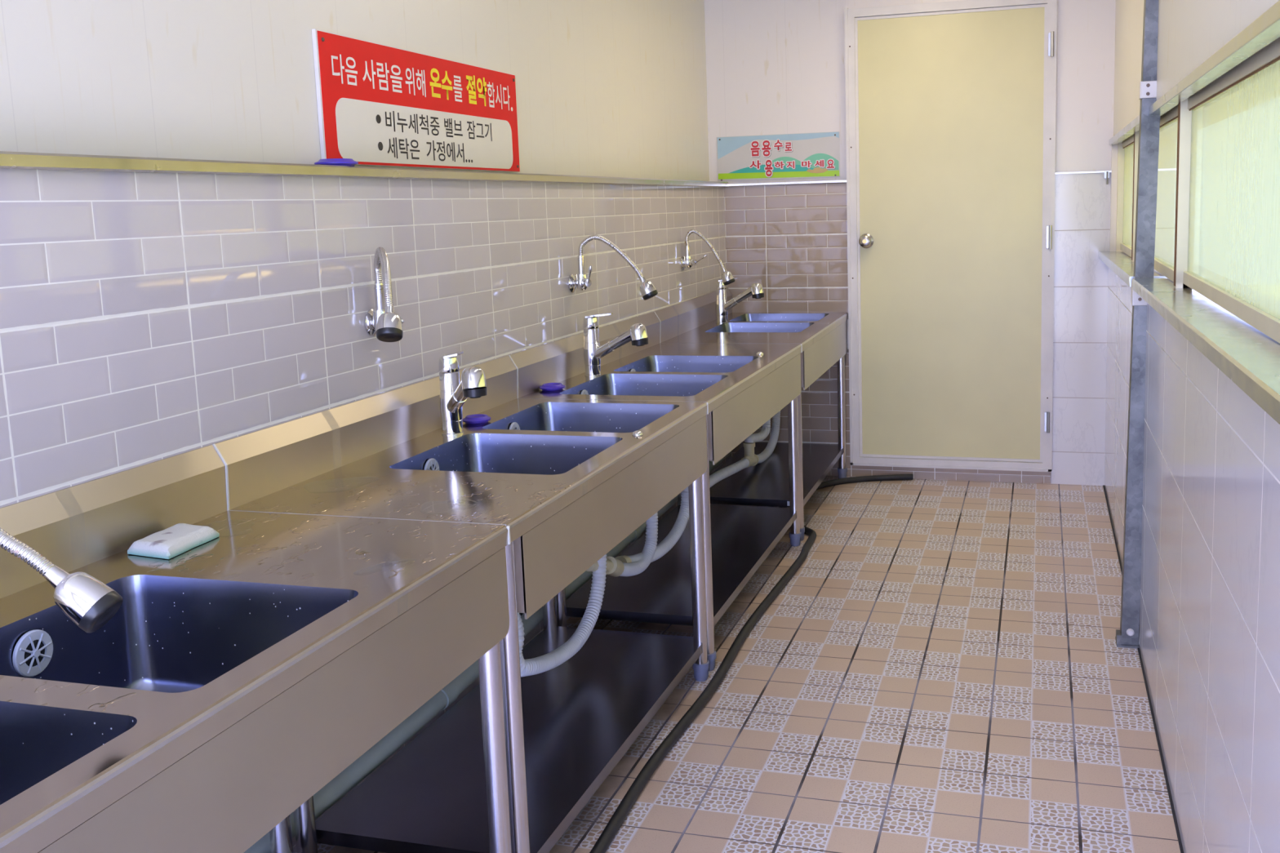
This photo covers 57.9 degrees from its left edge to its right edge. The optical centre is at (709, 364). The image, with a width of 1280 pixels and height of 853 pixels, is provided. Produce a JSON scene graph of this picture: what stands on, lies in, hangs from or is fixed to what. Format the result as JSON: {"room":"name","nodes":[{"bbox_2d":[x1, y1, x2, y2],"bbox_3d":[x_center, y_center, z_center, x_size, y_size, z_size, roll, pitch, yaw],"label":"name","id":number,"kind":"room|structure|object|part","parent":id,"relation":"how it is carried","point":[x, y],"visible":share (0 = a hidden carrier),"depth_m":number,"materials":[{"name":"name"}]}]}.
{"room":"communal washing-up room","nodes":[
{"label":"communal washing-up room","id":0,"kind":"room"},
{"bbox_2d":[0,0,731,851],"bbox_3d":[-0.909,-0.210,2.644,0.300,2.360,6.455,1,8,16],"label":"wall","id":1,"kind":"structure","parent":0,"point":[146,317],"depth_m":2.34,"materials":[{"name":"white tile"}]},
{"bbox_2d":[0,527,123,633],"bbox_3d":[-0.886,0.113,1.359,0.486,0.362,0.085,3,9,29],"label":"tap","id":2,"kind":"object","parent":1,"relation":"attached to","point":[90,603],"visible":1,"depth_m":1.28,"materials":[{"name":"silver metal"}]},
{"bbox_2d":[0,444,227,598],"bbox_3d":[-1.064,0.293,1.524,0.026,0.123,1.235,1,8,16],"label":"backsplash","id":3,"kind":"structure","parent":1,"relation":"attached to","point":[77,526],"depth_m":1.85,"materials":[{"name":"metal"}]},
{"bbox_3d":[-0.971,-0.854,2.567,0.212,1.060,6.455,1,8,16],"label":"panel","id":4,"kind":"part","parent":1,"relation":"part of","materials":[{"name":"white paint"}]},
{"bbox_2d":[0,151,728,186],"bbox_3d":[-0.825,-0.417,2.507,0.110,0.024,6.298,1,8,16],"label":"ledge","id":5,"kind":"object","parent":1,"relation":"attached to","point":[8,160],"visible":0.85,"depth_m":2.23,"materials":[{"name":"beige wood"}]},
{"bbox_2d":[314,158,358,165],"bbox_3d":[-0.814,-0.439,2.518,0.092,0.016,0.092,1,8,16],"label":"plastic lid","id":6,"kind":"object","parent":5,"relation":"on","point":[337,162],"visible":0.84,"depth_m":2.48,"materials":[{"name":"blue plastic"}]},
{"bbox_2d":[213,355,517,509],"bbox_3d":[-0.726,0.122,2.698,0.026,0.123,1.227,1,8,16],"label":"backsplash","id":7,"kind":"structure","parent":1,"relation":"attached to","point":[264,462],"depth_m":2.46,"materials":[{"name":"metal"}]},
{"bbox_2d":[364,247,404,342],"bbox_3d":[-0.694,-0.144,2.430,0.086,0.202,0.417,-4,8,-14],"label":"tap","id":8,"kind":"object","parent":1,"relation":"attached to","point":[387,325],"visible":1,"depth_m":2.32,"materials":[{"name":"silver metal"}]},
{"bbox_2d":[311,28,519,172],"bbox_3d":[-0.724,-0.660,3.023,0.014,0.290,1.003,1,8,16],"label":"warning sign","id":9,"kind":"object","parent":1,"relation":"attached to","point":[379,104],"visible":1,"depth_m":2.90,"materials":[{"name":"red plastic"}]},
{"bbox_3d":[-0.717,-0.595,3.034,0.001,0.142,0.907,1,8,16],"label":"white panel","id":10,"kind":"part","parent":9,"relation":"part of","materials":[{"name":"white plastic"}]},
{"bbox_2d":[244,457,724,852],"bbox_3d":[-0.493,0.717,3.419,0.060,0.092,3.901,1,8,16],"label":"pipe","id":11,"kind":"object","parent":1,"relation":"attached to","point":[342,784],"visible":0.43,"depth_m":2.64,"materials":[{"name":"grey plastic"}]},
{"bbox_2d":[510,311,660,397],"bbox_3d":[-0.381,-0.054,3.898,0.026,0.123,1.289,1,8,16],"label":"backsplash","id":12,"kind":"structure","parent":1,"relation":"attached to","point":[558,361],"depth_m":3.63,"materials":[{"name":"metal"}]},
{"bbox_2d":[568,234,657,300],"bbox_3d":[-0.308,-0.308,3.669,0.292,0.210,0.066,1,8,16],"label":"tap","id":13,"kind":"object","parent":1,"relation":"attached to","point":[647,290],"visible":1,"depth_m":3.67,"materials":[{"name":"silver metal"}]},
{"bbox_3d":[-0.393,-0.281,3.685,0.028,0.070,0.056,-9,10,-41],"label":"handle","id":14,"kind":"part","parent":13,"relation":"part of","materials":[{"name":"silver metal"}]},
{"bbox_2d":[654,287,732,342],"bbox_3d":[-0.054,-0.227,5.039,0.026,0.136,1.103,1,8,16],"label":"backsplash","id":15,"kind":"structure","parent":1,"relation":"attached to","point":[677,319],"depth_m":4.88,"materials":[{"name":"metal"}]},
{"bbox_2d":[680,229,735,285],"bbox_3d":[-0.007,-0.448,4.833,0.226,0.238,0.060,1,8,16],"label":"tap","id":16,"kind":"object","parent":1,"relation":"attached to","point":[686,262],"visible":1,"depth_m":4.82,"materials":[{"name":"silver metal"}]},
{"bbox_3d":[-0.053,-0.437,4.847,0.087,0.046,0.030,1,8,16],"label":"handle","id":17,"kind":"part","parent":16,"relation":"part of","materials":[{"name":"silver metal"}]},
{"bbox_2d":[316,475,1180,852],"bbox_3d":[-0.016,0.990,2.613,2.058,0.060,6.550,1,8,16],"label":"floor","id":18,"kind":"structure","parent":0,"point":[942,668],"depth_m":3.03,"materials":[{"name":"tile"}]},
{"bbox_2d":[0,444,511,852],"bbox_3d":[-0.784,0.681,1.498,0.586,0.901,1.239,1,8,16],"label":"sink","id":19,"kind":"object","parent":18,"relation":"on","point":[236,674],"visible":0.99,"depth_m":1.65,"materials":[{"name":"metal"}]},
{"bbox_2d":[0,701,137,804],"bbox_3d":[-0.846,0.495,1.140,0.407,0.184,0.360,1,8,16],"label":"basin","id":20,"kind":"object","parent":19,"relation":"in","point":[42,742],"depth_m":1.28,"materials":[{"name":"metal"}]},
{"bbox_2d":[127,523,219,559],"bbox_3d":[-0.881,0.287,1.898,0.098,0.020,0.140,1,8,16],"label":"sponge","id":21,"kind":"object","parent":19,"relation":"on","point":[171,542],"visible":1,"depth_m":1.87,"materials":[{"name":"plastic"}]},
{"bbox_2d":[0,574,358,693],"bbox_3d":[-0.731,0.436,1.539,0.407,0.184,0.360,1,8,16],"label":"basin","id":22,"kind":"object","parent":19,"relation":"in","point":[168,633],"depth_m":1.70,"materials":[{"name":"metal"}]},
{"bbox_3d":[-0.804,0.658,2.115,0.038,0.710,0.038,1,8,16],"label":"leg","id":23,"kind":"part","parent":19,"relation":"part of","materials":[{"name":"metal"}]},
{"bbox_3d":[-0.371,0.662,1.991,0.038,0.710,0.038,1,8,16],"label":"leg","id":24,"kind":"part","parent":19,"relation":"part of","materials":[{"name":"metal"}]},
{"bbox_2d":[211,355,709,852],"bbox_3d":[-0.446,0.509,2.672,0.586,0.901,1.231,1,8,16],"label":"sink","id":25,"kind":"object","parent":18,"relation":"on","point":[568,480],"visible":0.84,"depth_m":2.48,"materials":[{"name":"metal"}]},
{"bbox_3d":[-0.784,0.648,2.184,0.038,0.710,0.038,1,8,16],"label":"leg","id":26,"kind":"part","parent":25,"relation":"part of","materials":[{"name":"metal"}]},
{"bbox_2d":[229,398,707,542],"bbox_3d":[-0.444,0.203,2.629,0.563,0.036,1.227,1,8,16],"label":"countertop","id":27,"kind":"structure","parent":25,"relation":"on","point":[522,502],"depth_m":2.27,"materials":[{"name":"metal"}]},
{"bbox_2d":[438,350,486,435],"bbox_3d":[-0.578,0.078,2.701,0.063,0.200,0.234,-6,9,-27],"label":"mixer tap","id":28,"kind":"object","parent":27,"relation":"on","point":[454,393],"visible":1,"depth_m":2.75,"materials":[{"name":"silver metal"}]},
{"bbox_3d":[-0.622,-0.007,2.767,0.058,0.048,0.051,1,8,16],"label":"lever","id":29,"kind":"part","parent":28,"relation":"part of","materials":[{"name":"silver metal"}]},
{"bbox_3d":[-0.579,0.067,2.699,0.037,0.120,0.175,-6,9,-30],"label":"spout","id":30,"kind":"part","parent":28,"relation":"part of","materials":[{"name":"silver metal"}]},
{"bbox_2d":[462,413,491,424],"bbox_3d":[-0.592,0.139,2.930,0.072,0.016,0.072,1,8,16],"label":"plastic lid","id":31,"kind":"object","parent":25,"relation":"on","point":[475,419],"visible":0.99,"depth_m":2.91,"materials":[{"name":"blue plastic"}]},
{"bbox_2d":[389,433,622,475],"bbox_3d":[-0.438,0.286,2.569,0.402,0.184,0.383,1,8,16],"label":"basin","id":32,"kind":"object","parent":25,"relation":"in","point":[494,454],"depth_m":2.74,"materials":[{"name":"metal"}]},
{"bbox_2d":[315,626,702,852],"bbox_3d":[-0.397,0.848,2.736,0.476,0.044,1.156,1,8,16],"label":"shelf","id":33,"kind":"object","parent":25,"relation":"attached to","point":[581,715],"depth_m":2.55,"materials":[{"name":"metal"}]},
{"bbox_3d":[-0.352,0.652,2.060,0.038,0.710,0.038,1,8,16],"label":"leg","id":34,"kind":"part","parent":25,"relation":"part of","materials":[{"name":"metal"}]},
{"bbox_2d":[517,613,525,672],"bbox_3d":[-0.467,0.544,2.661,0.049,0.356,0.082,6,11,43],"label":"hose","id":35,"kind":"object","parent":25,"relation":"attached to","point":[521,633],"visible":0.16,"depth_m":2.68,"materials":[{"name":"white plastic"}]},
{"bbox_3d":[-0.468,0.486,3.286,0.038,0.710,0.038,1,8,16],"label":"leg","id":36,"kind":"part","parent":25,"relation":"part of","materials":[{"name":"metal"}]},
{"bbox_2d":[520,554,607,677],"bbox_3d":[-0.370,0.540,2.935,0.049,0.426,0.545,1,8,16],"label":"hose","id":37,"kind":"object","parent":25,"relation":"attached to","point":[546,662],"visible":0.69,"depth_m":3.01,"materials":[{"name":"white plastic"}]},
{"bbox_2d":[586,556,624,577],"bbox_3d":[-0.291,0.565,3.205,0.052,0.096,0.176,1,8,18],"label":"pipe fitting","id":38,"kind":"object","parent":37,"relation":"attached to","point":[615,567],"visible":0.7,"depth_m":3.22,"materials":[{"name":"beige plastic"}]},
{"bbox_2d":[482,402,679,432],"bbox_3d":[-0.320,0.225,2.985,0.405,0.184,0.390,1,8,16],"label":"basin","id":39,"kind":"object","parent":25,"relation":"in","point":[549,417],"depth_m":3.16,"materials":[{"name":"metal"}]},
{"bbox_2d":[631,430,643,435],"bbox_3d":[-0.170,0.161,2.709,0.026,0.010,0.026,1,8,16],"label":"stud","id":40,"kind":"object","parent":25,"relation":"on","point":[637,433],"visible":1,"depth_m":2.70,"materials":[{"name":"silver metal"}]},
{"bbox_3d":[-0.035,0.491,3.162,0.038,0.710,0.038,1,8,16],"label":"leg","id":41,"kind":"part","parent":25,"relation":"part of","materials":[{"name":"metal"}]},
{"bbox_2d":[507,311,801,671],"bbox_3d":[-0.101,0.333,3.873,0.586,0.901,1.293,1,8,16],"label":"sink","id":42,"kind":"object","parent":18,"relation":"on","point":[742,389],"visible":0.55,"depth_m":3.69,"materials":[{"name":"metal"}]},
{"bbox_2d":[539,382,564,391],"bbox_3d":[-0.468,0.067,3.427,0.076,0.016,0.076,1,8,16],"label":"plastic lid","id":43,"kind":"object","parent":42,"relation":"on","point":[548,386],"visible":1,"depth_m":3.40,"materials":[{"name":"blue plastic"}]},
{"bbox_3d":[-0.448,0.476,3.354,0.038,0.710,0.038,1,8,16],"label":"leg","id":44,"kind":"part","parent":42,"relation":"part of","materials":[{"name":"metal"}]},
{"bbox_2d":[619,512,657,576],"bbox_3d":[-0.224,0.445,3.428,0.040,0.377,0.351,1,8,16],"label":"hose","id":45,"kind":"object","parent":42,"relation":"attached to","point":[634,568],"visible":0.59,"depth_m":3.54,"materials":[{"name":"white plastic"}]},
{"bbox_2d":[615,555,631,563],"bbox_3d":[-0.259,0.590,3.417,0.046,0.055,0.051,1,8,16],"label":"pipe fitting","id":46,"kind":"object","parent":45,"relation":"attached to","point":[625,559],"visible":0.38,"depth_m":3.40,"materials":[{"name":"beige plastic"}]},
{"bbox_2d":[559,373,728,396],"bbox_3d":[-0.188,0.151,3.492,0.412,0.184,0.407,1,8,16],"label":"basin","id":47,"kind":"object","parent":42,"relation":"in","point":[605,384],"depth_m":3.67,"materials":[{"name":"metal"}]},
{"bbox_2d":[627,486,688,562],"bbox_3d":[-0.154,0.412,3.689,0.057,0.389,0.615,1,8,19],"label":"hose","id":48,"kind":"object","parent":42,"relation":"attached to","point":[673,537],"visible":0.58,"depth_m":3.79,"materials":[{"name":"white plastic"}]},
{"bbox_2d":[518,342,801,413],"bbox_3d":[-0.100,0.027,3.829,0.563,0.036,1.289,1,8,16],"label":"countertop","id":49,"kind":"structure","parent":42,"relation":"on","point":[774,356],"depth_m":3.76,"materials":[{"name":"metal"}]},
{"bbox_2d":[582,312,648,376],"bbox_3d":[-0.298,-0.061,3.651,0.224,0.200,0.055,2,8,22],"label":"mixer tap","id":50,"kind":"object","parent":49,"relation":"on","point":[637,334],"visible":1,"depth_m":3.65,"materials":[{"name":"silver metal"}]},
{"bbox_3d":[-0.356,-0.138,3.666,0.097,0.048,0.049,1,8,16],"label":"lever","id":51,"kind":"part","parent":50,"relation":"part of","materials":[{"name":"silver metal"}]},
{"bbox_3d":[-0.298,-0.066,3.650,0.163,0.108,0.037,1,8,21],"label":"spout","id":52,"kind":"part","parent":50,"relation":"part of","materials":[{"name":"silver metal"}]},
{"bbox_3d":[-0.114,0.306,4.515,0.038,0.710,0.038,1,8,16],"label":"leg","id":53,"kind":"part","parent":42,"relation":"part of","materials":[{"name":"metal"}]},
{"bbox_2d":[565,504,796,626],"bbox_3d":[-0.052,0.650,3.933,0.476,0.030,1.218,1,8,16],"label":"shelf","id":54,"kind":"object","parent":42,"relation":"attached to","point":[742,537],"depth_m":3.71,"materials":[{"name":"metal"}]},
{"bbox_2d":[613,355,758,373],"bbox_3d":[-0.070,0.089,3.921,0.407,0.184,0.398,1,8,16],"label":"basin","id":55,"kind":"object","parent":42,"relation":"in","point":[646,363],"depth_m":4.09,"materials":[{"name":"metal"}]},
{"bbox_3d":[-0.015,0.481,3.231,0.038,0.710,0.038,1,8,16],"label":"leg","id":56,"kind":"part","parent":42,"relation":"part of","materials":[{"name":"metal"}]},
{"bbox_3d":[0.318,0.311,4.392,0.038,0.710,0.038,1,8,16],"label":"leg","id":57,"kind":"part","parent":42,"relation":"part of","materials":[{"name":"metal"}]},
{"bbox_2d":[589,474,913,852],"bbox_3d":[0.145,0.817,3.505,0.502,0.028,4.185,1,8,16],"label":"hose","id":58,"kind":"object","parent":18,"relation":"on","point":[602,845],"visible":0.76,"depth_m":3.07,"materials":[{"name":"black rubber"}]},
{"bbox_2d":[654,287,848,541],"bbox_3d":[0.232,0.160,5.012,0.597,0.913,1.108,1,8,16],"label":"sink","id":59,"kind":"object","parent":18,"relation":"on","point":[824,338],"visible":0.6,"depth_m":4.94,"materials":[{"name":"metal"}]},
{"bbox_2d":[741,441,759,467],"bbox_3d":[0.170,0.396,4.986,0.052,0.114,0.151,1,8,16],"label":"pipe tee","id":60,"kind":"object","parent":59,"relation":"on","point":[749,455],"visible":0.87,"depth_m":4.97,"materials":[{"name":"beige plastic"}]},
{"bbox_2d":[709,457,749,488],"bbox_3d":[0.044,0.448,4.565,0.060,0.088,0.754,1,8,18],"label":"hose","id":61,"kind":"object","parent":60,"relation":"attached to","point":[727,471],"visible":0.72,"depth_m":4.60,"materials":[{"name":"white plastic"}]},
{"bbox_2d":[661,311,848,351],"bbox_3d":[0.228,-0.146,4.970,0.563,0.049,1.103,1,8,16],"label":"countertop","id":62,"kind":"structure","parent":59,"relation":"on","point":[820,328],"depth_m":4.69,"materials":[{"name":"metal"}]},
{"bbox_2d":[715,277,764,324],"bbox_3d":[0.134,-0.280,5.089,0.232,0.200,0.068,2,9,26],"label":"mixer tap","id":63,"kind":"object","parent":62,"relation":"on","point":[756,290],"visible":0.98,"depth_m":5.09,"materials":[{"name":"silver metal"}]},
{"bbox_3d":[0.073,-0.358,5.108,0.096,0.048,0.049,0,8,10],"label":"lever","id":64,"kind":"part","parent":63,"relation":"part of","materials":[{"name":"silver metal"}]},
{"bbox_3d":[0.131,-0.290,5.082,0.172,0.119,0.037,2,9,26],"label":"spout","id":65,"kind":"part","parent":63,"relation":"part of","materials":[{"name":"silver metal"}]},
{"bbox_2d":[744,418,770,443],"bbox_3d":[0.211,0.178,5.120,0.040,0.353,0.367,1,8,16],"label":"hose","id":66,"kind":"object","parent":59,"relation":"attached to","point":[763,433],"visible":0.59,"depth_m":5.15,"materials":[{"name":"white plastic"}]},
{"bbox_2d":[705,322,813,332],"bbox_3d":[0.220,-0.067,4.944,0.410,0.188,0.350,1,8,16],"label":"basin","id":67,"kind":"object","parent":59,"relation":"in","point":[730,326],"depth_m":5.09,"materials":[{"name":"metal"}]},
{"bbox_2d":[756,410,780,463],"bbox_3d":[0.255,0.207,5.276,0.040,0.452,0.503,1,8,16],"label":"hose","id":68,"kind":"object","parent":59,"relation":"on","point":[771,444],"visible":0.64,"depth_m":5.42,"materials":[{"name":"white plastic"}]},
{"bbox_2d":[709,442,844,506],"bbox_3d":[0.275,0.470,5.072,0.476,0.036,1.032,1,8,16],"label":"shelf","id":69,"kind":"object","parent":59,"relation":"attached to","point":[765,483],"depth_m":4.91,"materials":[{"name":"metal"}]},
{"bbox_2d":[729,313,829,321],"bbox_3d":[0.324,-0.124,5.305,0.410,0.187,0.320,1,8,16],"label":"basin","id":70,"kind":"object","parent":59,"relation":"in","point":[741,317],"depth_m":5.44,"materials":[{"name":"metal"}]},
{"bbox_3d":[0.338,0.301,4.460,0.038,0.710,0.038,1,8,16],"label":"leg","id":71,"kind":"part","parent":59,"relation":"part of","materials":[{"name":"metal"}]},
{"bbox_3d":[0.621,0.157,5.444,0.038,0.710,0.038,1,8,16],"label":"leg","id":72,"kind":"part","parent":59,"relation":"part of","materials":[{"name":"metal"}]},
{"bbox_3d":[0.644,-0.139,5.429,0.038,0.145,0.005,1,8,16],"label":"plate","id":73,"kind":"part","parent":59,"relation":"part of","materials":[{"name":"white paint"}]},
{"bbox_2d":[1115,0,1159,648],"bbox_3d":[1.205,-0.351,3.211,0.099,2.360,0.070,1,8,16],"label":"steel pole","id":74,"kind":"object","parent":18,"relation":"on","point":[1127,637],"visible":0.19,"depth_m":3.23,"materials":[{"name":"grey metal"}]},
{"bbox_2d":[1102,484,1183,852],"bbox_3d":[0.917,0.991,2.213,0.006,0.012,6.299,1,8,16],"label":"joint","id":75,"kind":"object","parent":18,"relation":"on","point":[1116,544],"visible":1,"depth_m":2.81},
{"bbox_2d":[704,0,1115,485],"bbox_3d":[0.926,-0.646,5.412,2.300,2.360,0.250,1,8,16],"label":"wall","id":76,"kind":"structure","parent":0,"point":[774,67],"depth_m":5.37,"materials":[{"name":"white paint"}]},
{"bbox_3d":[0.239,-1.300,5.543,0.894,1.060,0.195,1,8,16],"label":"panel","id":77,"kind":"part","parent":76,"relation":"part of","materials":[{"name":"white paint"}]},
{"bbox_2d":[716,131,840,181],"bbox_3d":[0.321,-0.981,5.459,0.595,0.209,0.006,1,8,16],"label":"notice sign","id":78,"kind":"object","parent":76,"relation":"attached to","point":[814,154],"visible":1,"depth_m":5.46,"materials":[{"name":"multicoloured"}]},
{"bbox_2d":[728,179,846,186],"bbox_3d":[0.367,-0.852,5.434,0.568,0.015,0.068,1,8,16],"label":"ledge","id":79,"kind":"object","parent":76,"relation":"attached to","point":[840,180],"visible":0.88,"depth_m":5.40,"materials":[{"name":"silver metal"}]},
{"bbox_2d":[844,0,1057,471],"bbox_3d":[1.084,-0.561,5.240,0.920,2.110,0.116,1,8,16],"label":"door","id":80,"kind":"structure","parent":76,"relation":"in","point":[951,106],"depth_m":5.24,"materials":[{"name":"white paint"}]},
{"bbox_3d":[0.717,-0.567,5.319,0.068,0.068,0.060,1,8,16],"label":"knob","id":81,"kind":"part","parent":80,"relation":"part of","materials":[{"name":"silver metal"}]},
{"bbox_2d":[1055,170,1111,173],"bbox_3d":[1.634,-0.840,5.056,0.238,0.007,0.026,1,8,16],"label":"trim","id":82,"kind":"structure","parent":76,"relation":"attached to","point":[1098,171],"depth_m":5.04,"materials":[{"name":"silver metal"}]},
{"bbox_3d":[1.776,-1.329,5.072,0.493,0.965,0.242,1,8,16],"label":"panel","id":83,"kind":"part","parent":76,"relation":"part of","materials":[{"name":"white paint"}]},
{"bbox_2d":[1104,171,1109,184],"bbox_3d":[1.725,-0.810,5.017,0.020,0.057,0.020,1,8,16],"label":"wall hook","id":84,"kind":"object","parent":76,"relation":"attached to","point":[1106,173],"visible":1,"depth_m":5.01,"materials":[{"name":"metal"}]},
{"bbox_2d":[1104,0,1279,852],"bbox_3d":[1.013,-0.181,2.025,0.262,2.360,6.320,1,8,16],"label":"wall","id":85,"kind":"structure","parent":0,"point":[1209,632],"depth_m":2.12,"materials":[{"name":"white tile"}]},
{"bbox_2d":[1115,130,1138,261],"bbox_3d":[1.643,-0.657,4.517,0.039,0.476,0.960,1,8,16],"label":"window","id":86,"kind":"structure","parent":85,"relation":"in","point":[1127,149],"depth_m":4.71,"materials":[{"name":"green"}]},
{"bbox_3d":[1.656,-0.662,4.533,0.003,0.410,0.920,1,8,16],"label":"pane","id":87,"kind":"part","parent":86,"relation":"part of","materials":[{"name":"white"}]},
{"bbox_2d":[1097,250,1167,287],"bbox_3d":[1.518,-0.343,4.156,0.146,0.076,1.898,1,8,16],"label":"window sill","id":88,"kind":"structure","parent":85,"relation":"attached to","point":[1118,262],"depth_m":3.99,"materials":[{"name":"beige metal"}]},
{"bbox_2d":[1154,97,1191,288],"bbox_3d":[1.322,-0.504,3.400,0.039,0.454,1.384,1,8,16],"label":"window","id":89,"kind":"structure","parent":85,"relation":"in","point":[1171,232],"depth_m":3.05,"materials":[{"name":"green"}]},
{"bbox_3d":[1.335,-0.504,3.417,0.003,0.398,1.344,1,8,16],"label":"pane","id":90,"kind":"part","parent":89,"relation":"part of","materials":[{"name":"white"}]},
{"bbox_2d":[1108,0,1279,145],"bbox_3d":[0.886,-0.523,2.000,0.036,0.024,6.298,1,8,16],"label":"trim","id":91,"kind":"structure","parent":85,"relation":"attached to","point":[1264,29],"depth_m":1.94,"materials":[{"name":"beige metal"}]},
{"bbox_3d":[0.997,-0.936,1.919,0.250,0.835,6.320,1,8,16],"label":"panel","id":92,"kind":"part","parent":85,"relation":"part of","materials":[{"name":"white paint"}]},
{"bbox_2d":[1131,278,1279,424],"bbox_3d":[0.642,0.077,1.108,0.146,0.096,4.300,1,8,16],"label":"window sill","id":93,"kind":"structure","parent":85,"relation":"attached to","point":[1248,357],"depth_m":1.77,"materials":[{"name":"beige wood"}]},
{"bbox_2d":[1182,36,1279,343],"bbox_3d":[0.943,-0.317,2.081,0.039,0.443,1.386,1,8,16],"label":"window","id":94,"kind":"structure","parent":85,"relation":"in","point":[1233,244],"depth_m":2.04,"materials":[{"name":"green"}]}
]}

